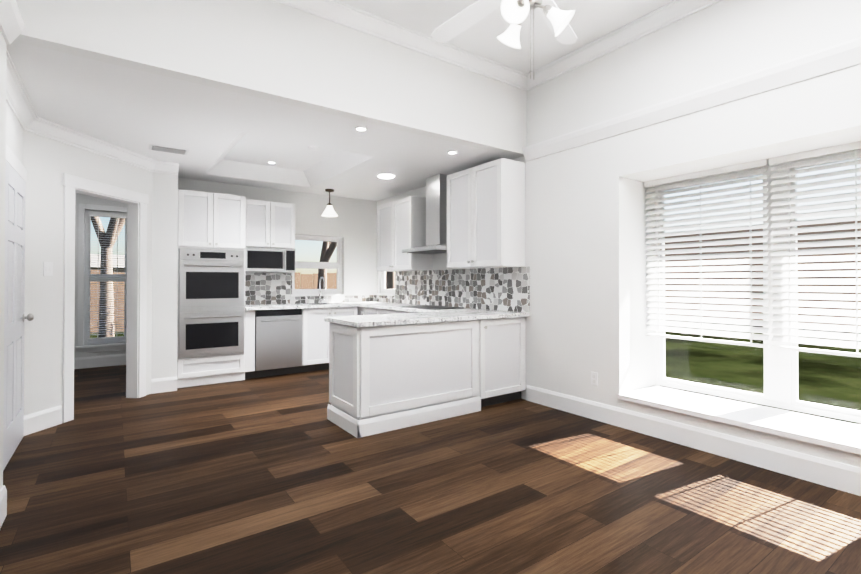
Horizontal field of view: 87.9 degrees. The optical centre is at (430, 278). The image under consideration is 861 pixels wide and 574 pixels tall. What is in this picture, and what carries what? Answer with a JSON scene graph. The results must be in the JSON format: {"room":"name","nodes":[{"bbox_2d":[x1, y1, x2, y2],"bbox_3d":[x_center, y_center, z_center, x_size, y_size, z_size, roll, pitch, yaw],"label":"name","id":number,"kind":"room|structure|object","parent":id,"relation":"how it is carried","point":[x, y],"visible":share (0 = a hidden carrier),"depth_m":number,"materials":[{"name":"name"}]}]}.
{"room":"kitchen","nodes":[
{"label":"kitchen","id":0,"kind":"room"},
{"bbox_2d":[0,31,6,489],"bbox_3d":[-0.715,-0.448,-0.038,0.260,3.370,5.740,0,-1,-35],"label":"wall","id":1,"kind":"structure","parent":0,"point":[3,45],"depth_m":2.33,"materials":[{"name":"white paint"}]},
{"bbox_2d":[6,102,22,163],"bbox_3d":[-3.869,-0.016,4.305,0.130,2.580,5.000,0,-1,-35],"label":"wall","id":2,"kind":"structure","parent":0,"point":[14,136],"depth_m":3.29,"materials":[{"name":"white paint"}]},
{"bbox_2d":[6,144,26,321],"bbox_3d":[-2.990,0.191,3.194,0.024,2.147,0.975,0,-1,-35],"label":"door frame","id":3,"kind":"structure","parent":2,"relation":"attached to","point":[11,158],"depth_m":3.23,"materials":[{"name":"white paint"}]},
{"bbox_2d":[3,161,33,469],"bbox_3d":[-2.981,0.240,3.237,0.085,2.025,0.809,0,-1,-35],"label":"door","id":4,"kind":"structure","parent":2,"relation":"in","point":[15,317],"depth_m":3.19,"materials":[{"name":"white paint"}]},
{"bbox_2d":[23,130,151,414],"bbox_3d":[-3.262,-0.017,4.215,0.120,2.580,1.543,0,0,8],"label":"wall","id":5,"kind":"structure","parent":0,"point":[47,163],"depth_m":3.82,"materials":[{"name":"white paint"}]},
{"bbox_2d":[43,262,52,275],"bbox_3d":[-3.251,-0.081,3.799,0.012,0.120,0.080,0,0,8],"label":"switch plate","id":6,"kind":"object","parent":5,"relation":"attached to","point":[47,268],"visible":1,"depth_m":3.80,"materials":[{"name":"white paint"}]},
{"bbox_2d":[62,173,148,422],"bbox_3d":[-3.176,0.176,4.401,0.701,2.197,0.740,0,-1,-35],"label":"door frame","id":7,"kind":"structure","parent":5,"relation":"attached to","point":[134,346],"depth_m":4.77,"materials":[{"name":"white paint"}]},
{"bbox_2d":[0,354,860,527],"bbox_3d":[-0.517,1.184,3.150,4.280,0.160,10.500,0,-1,-35],"label":"baseboard","id":8,"kind":"structure","parent":5,"relation":"attached to","point":[828,473],"depth_m":3.38,"materials":[{"name":"white paint"}]},
{"bbox_2d":[74,193,126,357],"bbox_3d":[-4.870,0.003,6.585,0.870,2.580,0.120,0,-1,-35],"label":"wall","id":9,"kind":"structure","parent":0,"point":[84,199],"depth_m":6.42,"materials":[{"name":"white paint"}]},
{"bbox_2d":[84,210,126,344],"bbox_3d":[-4.827,-0.011,6.680,0.550,1.970,0.065,0,-1,-35],"label":"window","id":10,"kind":"structure","parent":9,"relation":"in","point":[87,278],"depth_m":6.55,"materials":[{"name":"white paint"}]},
{"bbox_2d":[88,213,126,339],"bbox_3d":[-4.777,-0.029,6.611,0.460,1.845,0.055,0,-1,-35],"label":"window blind","id":11,"kind":"object","parent":10,"relation":"attached to","point":[98,215],"visible":0.98,"depth_m":6.60,"materials":[{"name":"white plastic"}]},
{"bbox_2d":[151,172,177,378],"bbox_3d":[-3.723,-0.002,6.000,0.327,2.580,2.400,0,-1,-35],"label":"wall","id":12,"kind":"structure","parent":0,"point":[164,269],"depth_m":5.04,"materials":[{"name":"white paint"}]},
{"bbox_2d":[6,41,517,200],"bbox_3d":[-2.160,-1.380,5.598,4.400,0.170,4.880,0,-1,-35],"label":"ceiling","id":13,"kind":"structure","parent":0,"point":[224,136],"depth_m":4.03,"materials":[{"name":"white paint"}]},
{"bbox_2d":[149,144,188,154],"bbox_3d":[-2.647,-1.298,4.519,0.340,0.012,0.200,0,-1,-35],"label":"ceiling vent","id":14,"kind":"object","parent":13,"relation":"in","point":[168,149],"visible":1,"depth_m":4.49,"materials":[{"name":"silver metal"}]},
{"bbox_2d":[321,189,337,216],"bbox_3d":[-1.464,-1.098,6.481,0.236,0.380,0.236,0,-1,-35],"label":"light","id":15,"kind":"object","parent":13,"relation":"hanging from","point":[329,211],"visible":1,"depth_m":6.44,"materials":[{"name":"white glass"}]},
{"bbox_2d":[355,126,366,130],"bbox_3d":[-0.607,-1.306,3.904,0.110,0.008,0.110,0,-1,-35],"label":"recessed light","id":16,"kind":"object","parent":13,"relation":"in","point":[359,128],"visible":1,"depth_m":3.89,"materials":[{"name":"white"}]},
{"bbox_2d":[377,174,394,178],"bbox_3d":[-0.561,-1.289,5.639,0.220,0.012,0.220,0,-1,-35],"label":"recessed light","id":17,"kind":"object","parent":13,"relation":"in","point":[386,176],"visible":1,"depth_m":5.62,"materials":[{"name":"white"}]},
{"bbox_2d":[447,151,457,153],"bbox_3d":[0.225,-1.300,4.615,0.110,0.008,0.110,0,-1,-35],"label":"recessed light","id":18,"kind":"object","parent":13,"relation":"in","point":[452,152],"visible":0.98,"depth_m":4.61,"materials":[{"name":"white"}]},
{"bbox_2d":[14,0,526,156],"bbox_3d":[-0.717,-1.708,3.560,4.400,0.790,0.120,0,-1,-35],"label":"wall","id":19,"kind":"structure","parent":0,"point":[272,50],"depth_m":3.27,"materials":[{"name":"white paint"}]},
{"bbox_2d":[178,178,376,296],"bbox_3d":[-2.130,0.003,6.588,2.953,2.580,0.120,0,-1,-35],"label":"wall","id":20,"kind":"structure","parent":0,"point":[353,224],"depth_m":7.06,"materials":[{"name":"white paint"}]},
{"bbox_2d":[292,235,341,294],"bbox_3d":[-1.767,-0.204,6.911,0.830,0.900,0.065,0,-1,-35],"label":"kitchen window","id":21,"kind":"structure","parent":20,"relation":"in","point":[337,265],"depth_m":6.94,"materials":[{"name":"white paint"}]},
{"bbox_2d":[291,294,345,296],"bbox_3d":[-1.704,0.258,6.817,0.870,0.025,0.055,0,-1,-35],"label":"window sill","id":22,"kind":"structure","parent":20,"relation":"attached to","point":[321,295],"depth_m":6.83,"materials":[{"name":"white paint"}]},
{"bbox_2d":[0,365,860,573],"bbox_3d":[-0.223,1.326,3.357,5.000,0.120,10.740,0,-1,-35],"label":"floor","id":23,"kind":"structure","parent":0,"point":[279,474],"depth_m":2.57,"materials":[{"name":"brown wood"}]},
{"bbox_2d":[177,189,356,387],"bbox_3d":[-2.169,0.124,6.092,2.310,2.328,0.637,0,-1,-35],"label":"kitchen cabinets","id":24,"kind":"object","parent":23,"relation":"on","point":[266,228],"depth_m":5.87,"materials":[{"name":"white paint"}]},
{"bbox_2d":[181,238,244,361],"bbox_3d":[-2.609,0.251,5.363,0.630,1.354,0.042,0,-1,-35],"label":"double oven","id":25,"kind":"object","parent":24,"relation":"in","point":[212,273],"depth_m":5.39,"materials":[{"name":"silver metal"}]},
{"bbox_2d":[245,247,295,272],"bbox_3d":[-2.244,-0.246,6.131,0.680,0.320,0.472,0,-1,-35],"label":"microwave","id":26,"kind":"object","parent":24,"relation":"in","point":[257,259],"depth_m":5.98,"materials":[{"name":"silver metal"}]},
{"bbox_2d":[255,309,301,370],"bbox_3d":[-2.124,0.801,6.074,0.600,0.775,0.608,0,-1,-35],"label":"dishwasher","id":27,"kind":"object","parent":24,"relation":"in","point":[278,332],"depth_m":5.86,"materials":[{"name":"grey metal"}]},
{"bbox_2d":[261,318,300,321],"bbox_3d":[-1.955,0.547,5.838,0.488,0.013,0.019,0,-1,-35],"label":"handle","id":28,"kind":"object","parent":27,"relation":"attached to","point":[262,319],"depth_m":5.86,"materials":[{"name":"silver metal"}]},
{"bbox_2d":[245,301,529,326],"bbox_3d":[-0.820,0.383,5.391,2.187,0.040,3.337,0,-1,-35],"label":"countertop","id":29,"kind":"structure","parent":24,"relation":"on","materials":[{"name":"stone"}]},
{"bbox_2d":[321,310,484,437],"bbox_3d":[-0.225,0.814,4.180,1.339,0.919,0.677,0,-1,-35],"label":"kitchen island","id":30,"kind":"object","parent":23,"relation":"on","point":[426,343],"depth_m":3.90,"materials":[{"name":"white paint"}]},
{"bbox_2d":[357,158,529,405],"bbox_3d":[-0.187,0.000,5.842,0.636,2.576,3.337,0,-1,-35],"label":"kitchen cabinets","id":31,"kind":"object","parent":23,"relation":"on","point":[475,216],"depth_m":5.03,"materials":[{"name":"white paint"}]},
{"bbox_2d":[402,174,446,253],"bbox_3d":[0.044,-0.810,5.635,0.489,0.961,0.760,0,-1,-35],"label":"range hood","id":32,"kind":"object","parent":31,"relation":"in","point":[428,214],"depth_m":5.64,"materials":[{"name":"silver metal"}]},
{"bbox_2d":[402,305,462,309],"bbox_3d":[0.021,0.361,5.608,0.450,0.008,0.720,0,-1,-35],"label":"cooktop","id":33,"kind":"object","parent":31,"relation":"in","point":[433,307],"depth_m":5.46,"materials":[{"name":"grey metal"}]},
{"bbox_2d":[337,0,673,73],"bbox_3d":[0.941,-2.173,1.221,4.400,0.100,5.860,0,-1,-35],"label":"ceiling","id":34,"kind":"structure","parent":0,"point":[591,21],"depth_m":3.67,"materials":[{"name":"white paint"}]},
{"bbox_2d":[431,0,576,79],"bbox_3d":[0.526,-1.631,2.637,1.632,0.960,1.597,0,-1,-35],"label":"ceiling fan","id":35,"kind":"object","parent":34,"relation":"hanging from","point":[514,13],"visible":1,"depth_m":2.75,"materials":[{"name":"white metal"}]},
{"bbox_2d":[377,0,860,467],"bbox_3d":[1.735,-0.416,3.789,0.120,3.370,9.160,0,-1,-35],"label":"wall","id":36,"kind":"structure","parent":0,"point":[576,251],"depth_m":3.82,"materials":[{"name":"white paint"}]},
{"bbox_2d":[376,294,394,295],"bbox_3d":[-0.701,0.260,7.119,0.055,0.025,0.580,0,-1,-35],"label":"window sill","id":37,"kind":"structure","parent":36,"relation":"attached to","point":[386,294],"depth_m":7.04,"materials":[{"name":"white paint"}]},
{"bbox_2d":[245,267,529,312],"bbox_3d":[-0.820,0.123,5.393,2.187,0.480,3.337,0,-1,-35],"label":"backsplash","id":38,"kind":"structure","parent":36,"relation":"attached to","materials":[{"name":"tile"}]},
{"bbox_2d":[381,271,394,293],"bbox_3d":[-0.632,-0.202,7.172,0.065,0.900,0.540,0,-1,-35],"label":"kitchen window","id":39,"kind":"structure","parent":36,"relation":"in","point":[384,289],"depth_m":7.33,"materials":[{"name":"white paint"}]},
{"bbox_2d":[0,0,860,174],"bbox_3d":[0.185,-1.661,2.276,4.170,0.905,8.221,0,-1,-35],"label":"crown molding","id":40,"kind":"structure","parent":36,"relation":"attached to","point":[843,55],"depth_m":3.60,"materials":[{"name":"white paint"}]},
{"bbox_2d":[591,372,597,385],"bbox_3d":[1.478,0.904,4.031,0.008,0.115,0.070,0,-1,-35],"label":"electrical outlet plate","id":41,"kind":"object","parent":36,"relation":"attached to","point":[594,378],"visible":1,"depth_m":4.03,"materials":[{"name":"white paint"}]},
{"bbox_2d":[627,178,659,391],"bbox_3d":[2.788,0.287,2.874,0.550,2.550,3.160,0,-1,-35],"label":"wall","id":42,"kind":"structure","parent":0,"point":[641,359],"depth_m":4.02,"materials":[{"name":"white paint"}]},
{"bbox_2d":[618,385,860,454],"bbox_3d":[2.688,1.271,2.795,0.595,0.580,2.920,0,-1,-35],"label":"window sill","id":43,"kind":"structure","parent":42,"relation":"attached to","point":[829,433],"depth_m":3.18,"materials":[{"name":"white paint"}]},
{"bbox_2d":[655,150,860,422],"bbox_3d":[2.976,0.048,3.009,0.090,1.870,2.920,0,-1,-35],"label":"bay window","id":44,"kind":"structure","parent":42,"relation":"in","point":[780,378],"depth_m":3.42,"materials":[{"name":"white paint"}]},
{"bbox_2d":[644,159,769,347],"bbox_3d":[2.238,-0.180,3.696,0.055,1.398,0.938,0,-1,-35],"label":"window blind","id":45,"kind":"object","parent":44,"relation":"attached to","point":[750,220],"visible":0.94,"depth_m":3.64,"materials":[{"name":"white plastic"}]},
{"bbox_2d":[769,141,860,357],"bbox_3d":[2.786,-0.187,2.920,0.055,1.398,0.938,0,-1,-35],"label":"window blind","id":46,"kind":"object","parent":44,"relation":"attached to","point":[856,234],"visible":0.98,"depth_m":3.08,"materials":[{"name":"white plastic"}]},
{"bbox_2d":[628,131,860,181],"bbox_3d":[2.788,-0.938,2.885,0.550,0.100,2.920,0,-1,-35],"label":"ceiling","id":47,"kind":"structure","parent":0,"point":[841,139],"depth_m":3.24,"materials":[{"name":"white paint"}]},
{"label":"outside","id":48,"kind":"structure","parent":0,"visible":0},
{"bbox_2d":[90,320,860,423],"bbox_3d":[0.150,1.636,-0.118,120.000,0.200,120.000,0,-1,-35],"label":"lawn","id":49,"kind":"structure","parent":48,"point":[830,378],"depth_m":8.05,"materials":[{"name":"green plant"}]},
{"bbox_2d":[91,216,124,337],"bbox_3d":[-6.907,-1.919,9.574,5.124,7.076,3.346,0,-1,-35],"label":"tree","id":50,"kind":"object","parent":49,"relation":"on","point":[104,256],"depth_m":9.97,"materials":[{"name":"brown plant"}]},
{"bbox_2d":[317,241,336,288],"bbox_3d":[-2.050,-1.278,12.463,2.993,5.860,4.536,0,-1,-35],"label":"tree","id":51,"kind":"object","parent":49,"relation":"on","point":[330,249],"depth_m":11.87,"materials":[{"name":"brown plant"}]},
{"bbox_2d":[386,271,394,288],"bbox_3d":[-1.163,-2.183,15.864,4.088,7.715,3.022,0,-1,-35],"label":"tree","id":52,"kind":"object","parent":49,"relation":"on","point":[390,283],"depth_m":15.79,"materials":[{"name":"brown plant"}]},
{"bbox_2d":[90,270,860,331],"bbox_3d":[-2.593,0.614,3.769,40.480,1.909,39.980,0,-1,-35],"label":"fence","id":53,"kind":"object","parent":49,"relation":"on","point":[306,283],"depth_m":15.20,"materials":[{"name":"brown wood"}]},
{"bbox_2d":[91,220,860,324],"bbox_3d":[-9.896,-0.228,27.519,44.500,3.999,52.700,0,-1,-35],"label":"house","id":54,"kind":"structure","parent":49,"relation":"on","point":[96,265],"depth_m":17.54,"materials":[{"name":"brown brick"}]}
]}

